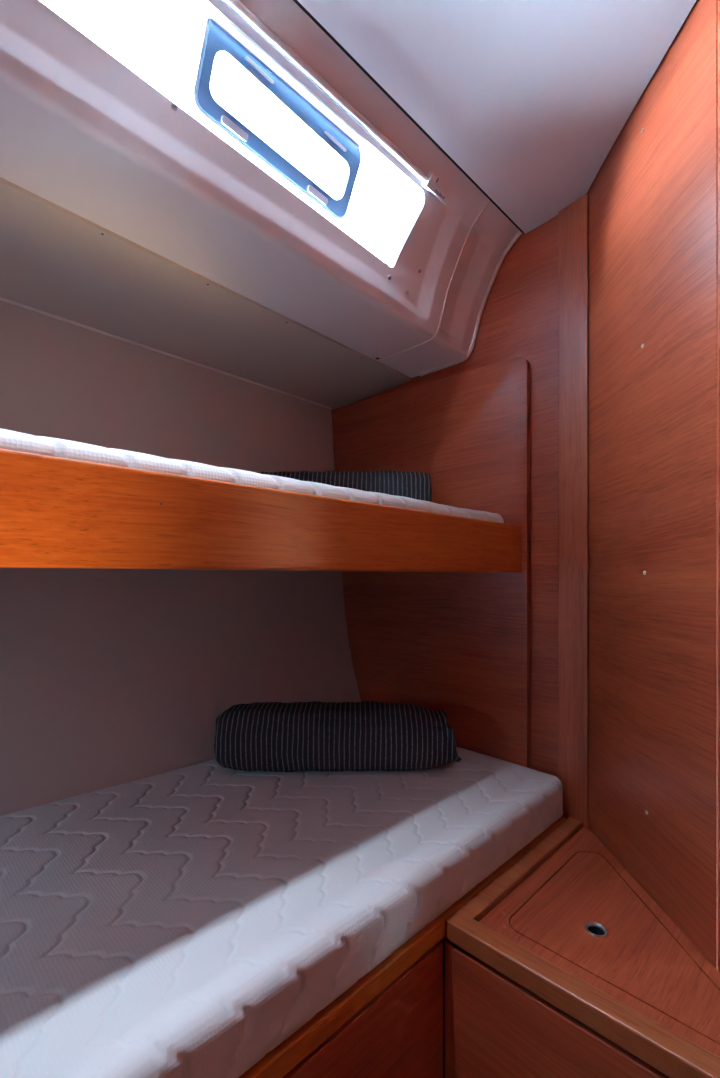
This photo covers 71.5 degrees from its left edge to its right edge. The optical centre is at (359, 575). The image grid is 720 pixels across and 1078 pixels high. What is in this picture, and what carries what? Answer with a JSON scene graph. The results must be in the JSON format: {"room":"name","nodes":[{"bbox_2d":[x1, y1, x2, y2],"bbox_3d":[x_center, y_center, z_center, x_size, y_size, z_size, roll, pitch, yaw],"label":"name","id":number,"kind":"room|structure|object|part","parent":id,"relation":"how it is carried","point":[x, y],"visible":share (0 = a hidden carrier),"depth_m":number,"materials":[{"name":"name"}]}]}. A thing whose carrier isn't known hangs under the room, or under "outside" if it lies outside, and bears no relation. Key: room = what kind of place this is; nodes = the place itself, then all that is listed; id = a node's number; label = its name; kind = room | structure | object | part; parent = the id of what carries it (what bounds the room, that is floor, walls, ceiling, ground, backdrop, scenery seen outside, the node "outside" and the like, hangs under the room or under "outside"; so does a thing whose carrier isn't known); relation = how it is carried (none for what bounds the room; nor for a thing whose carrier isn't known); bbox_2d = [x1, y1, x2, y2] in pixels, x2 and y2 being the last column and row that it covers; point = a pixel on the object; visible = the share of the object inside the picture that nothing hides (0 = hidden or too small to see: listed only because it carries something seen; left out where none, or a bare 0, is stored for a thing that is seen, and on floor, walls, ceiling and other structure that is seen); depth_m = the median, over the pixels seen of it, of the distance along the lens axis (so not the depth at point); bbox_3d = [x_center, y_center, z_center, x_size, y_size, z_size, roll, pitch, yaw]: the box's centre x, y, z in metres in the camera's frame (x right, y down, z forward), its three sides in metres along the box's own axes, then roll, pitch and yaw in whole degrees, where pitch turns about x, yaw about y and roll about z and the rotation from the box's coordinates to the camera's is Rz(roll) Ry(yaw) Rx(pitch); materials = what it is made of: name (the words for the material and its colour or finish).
{"room":"boat cabin","nodes":[
{"label":"boat cabin","id":0,"kind":"room"},
{"bbox_2d":[0,300,360,815],"bbox_3d":[-0.822,0.239,0.681,2.400,1.622,0.327,0,0,-45],"label":"wall","id":1,"kind":"structure","parent":0,"point":[109,677],"depth_m":1.13,"materials":[{"name":"white paint"}]},
{"bbox_2d":[0,297,333,409],"bbox_3d":[-0.926,-0.553,0.774,2.386,0.034,0.007,0,0,-45],"label":"trim","id":2,"kind":"structure","parent":1,"relation":"attached to","point":[1,298],"depth_m":1.18,"materials":[{"name":"white plastic"}]},
{"bbox_2d":[0,449,520,572],"bbox_3d":[-0.683,-0.062,0.528,2.362,0.108,0.620,0,0,-45],"label":"bunk","id":3,"kind":"object","parent":1,"relation":"attached to","point":[56,512],"visible":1,"depth_m":0.59,"materials":[{"name":"brown wood"}]},
{"bbox_2d":[0,428,503,522],"bbox_3d":[-0.692,-0.104,0.539,2.344,0.087,0.586,0,0,-45],"label":"mattress","id":4,"kind":"object","parent":3,"relation":"on","point":[9,440],"visible":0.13,"depth_m":0.63,"materials":[{"name":"white fabric"}]},
{"bbox_2d":[255,471,431,501],"bbox_3d":[-0.053,-0.205,1.260,0.453,0.117,0.145,0,0,0],"label":"striped pillow","id":5,"kind":"object","parent":4,"relation":"on","point":[415,485],"visible":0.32,"depth_m":1.20,"materials":[{"name":"grey fabric"}]},
{"bbox_2d":[0,177,411,408],"bbox_3d":[-0.810,-0.585,0.669,2.400,0.092,0.320,0,0,-45],"label":"ceiling","id":6,"kind":"structure","parent":0,"point":[54,260],"depth_m":1.03,"materials":[{"name":"white paint"}]},
{"bbox_2d":[0,0,521,377],"bbox_3d":[-0.580,-0.675,0.439,2.400,0.262,0.333,0,0,-45],"label":"window surround","id":7,"kind":"structure","parent":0,"point":[81,131],"depth_m":0.81,"materials":[{"name":"white plastic"}]},
{"bbox_2d":[187,0,452,264],"bbox_3d":[-0.409,-0.720,0.512,1.545,0.180,0.153,0,0,-45],"label":"window","id":8,"kind":"structure","parent":7,"relation":"in","point":[218,35],"depth_m":0.80,"materials":[{"name":"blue plastic"}]},
{"bbox_3d":[-0.368,-0.775,0.470,1.545,0.045,0.036,0,0,-45],"label":"blind rail","id":9,"kind":"part","parent":8,"relation":"part of","materials":[{"name":"white metal"}]},
{"bbox_3d":[0.157,-0.764,0.998,0.053,0.014,0.014,0,0,-45],"label":"rail","id":10,"kind":"part","parent":8,"relation":"part of","materials":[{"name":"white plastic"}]},
{"bbox_2d":[293,0,522,231],"bbox_3d":[-0.470,-0.831,0.321,2.450,0.061,0.018,0,0,-45],"label":"trim","id":11,"kind":"structure","parent":7,"relation":"attached to","point":[329,35],"depth_m":0.85,"materials":[{"name":"black"}]},
{"bbox_2d":[351,214,558,777],"bbox_3d":[0.216,0.095,1.347,0.030,1.910,1.000,0,0,-45],"label":"wall","id":12,"kind":"structure","parent":0,"point":[520,316],"depth_m":1.13,"materials":[{"name":"brown wood"}]},
{"bbox_2d":[332,357,529,767],"bbox_3d":[0.150,-0.009,1.379,0.018,1.055,0.667,0,0,-45],"label":"panel","id":13,"kind":"object","parent":12,"relation":"attached to","point":[457,644],"visible":0.58,"depth_m":1.27,"materials":[{"name":"brown wood"}]},
{"bbox_2d":[297,0,696,233],"bbox_3d":[-0.096,-0.818,-0.056,2.386,0.055,1.036,0,0,-45],"label":"ceiling","id":14,"kind":"structure","parent":0,"point":[530,99],"depth_m":0.80,"materials":[{"name":"white paint"}]},
{"bbox_2d":[587,926,604,934],"bbox_3d":[0.353,0.545,0.747,0.024,0.027,0.024,0,0,-45],"label":"finger hole","id":15,"kind":"object","parent":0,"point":[591,930],"depth_m":0.76,"materials":[{"name":"black"}]},
{"bbox_2d":[588,0,717,969],"bbox_3d":[0.492,0.095,0.887,0.027,1.910,0.425,0,0,0],"label":"wall","id":16,"kind":"structure","parent":0,"point":[653,198],"depth_m":0.80,"materials":[{"name":"brown wood"}]},
{"bbox_2d":[559,191,588,828],"bbox_3d":[0.460,-0.138,1.076,0.012,1.348,0.063,0,0,-45],"label":"trim","id":17,"kind":"structure","parent":16,"relation":"attached to","point":[574,218],"depth_m":1.07,"materials":[{"name":"brown wood"}]},
{"bbox_3d":[-0.286,1.065,0.138,2.390,0.030,1.800,0,0,-45],"label":"floor","id":18,"kind":"structure","parent":0,"visible":0},
{"bbox_2d":[239,816,566,1077],"bbox_3d":[-0.628,0.783,0.474,2.362,0.532,0.672,0,0,-45],"label":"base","id":19,"kind":"object","parent":18,"relation":"on","point":[390,1023],"visible":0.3,"depth_m":0.67,"materials":[{"name":"brown wood"}]},
{"bbox_2d":[0,747,562,1077],"bbox_3d":[-0.629,0.470,0.480,2.351,0.094,0.693,0,0,-45],"label":"mattress","id":20,"kind":"object","parent":19,"relation":"on","point":[186,922],"visible":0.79,"depth_m":0.68,"materials":[{"name":"white fabric"}]},
{"bbox_2d":[214,701,461,771],"bbox_3d":[-0.047,0.353,1.111,0.533,0.140,0.154,0,0,0],"label":"pillow","id":21,"kind":"object","parent":20,"relation":"on","point":[318,736],"visible":1,"depth_m":1.05,"materials":[{"name":"grey fabric"}]},
{"bbox_3d":[-0.556,0.802,0.085,1.914,0.494,0.016,0,0,-45],"label":"panel","id":22,"kind":"part","parent":19,"relation":"part of","materials":[{"name":"brown wood"}]},
{"bbox_2d":[445,817,719,1077],"bbox_3d":[0.455,0.783,0.748,0.456,0.532,0.474,0,0,-45],"label":"locker","id":23,"kind":"object","parent":18,"relation":"on","point":[562,965],"visible":1,"depth_m":0.69,"materials":[{"name":"brown wood"}]},
{"bbox_3d":[0.306,0.802,0.588,0.016,0.494,0.458,0,0,-45],"label":"panel","id":24,"kind":"part","parent":23,"relation":"part of","materials":[{"name":"brown wood"}]},
{"bbox_3d":[0.436,0.535,0.752,0.306,0.012,0.317,0,0,-45],"label":"lid","id":25,"kind":"part","parent":23,"relation":"part of","materials":[{"name":"brown wood"}]},
{"bbox_3d":[0.494,0.095,0.200,0.583,1.910,0.583,0,0,-45],"label":"wall","id":26,"kind":"structure","parent":0,"visible":0},
{"bbox_2d":[718,0,719,972],"bbox_3d":[0.495,0.095,0.636,0.032,1.910,0.072,0,0,0],"label":"trim","id":27,"kind":"structure","parent":26,"relation":"attached to","point":[718,0],"depth_m":0.67,"materials":[{"name":"brown wood"}]}
]}

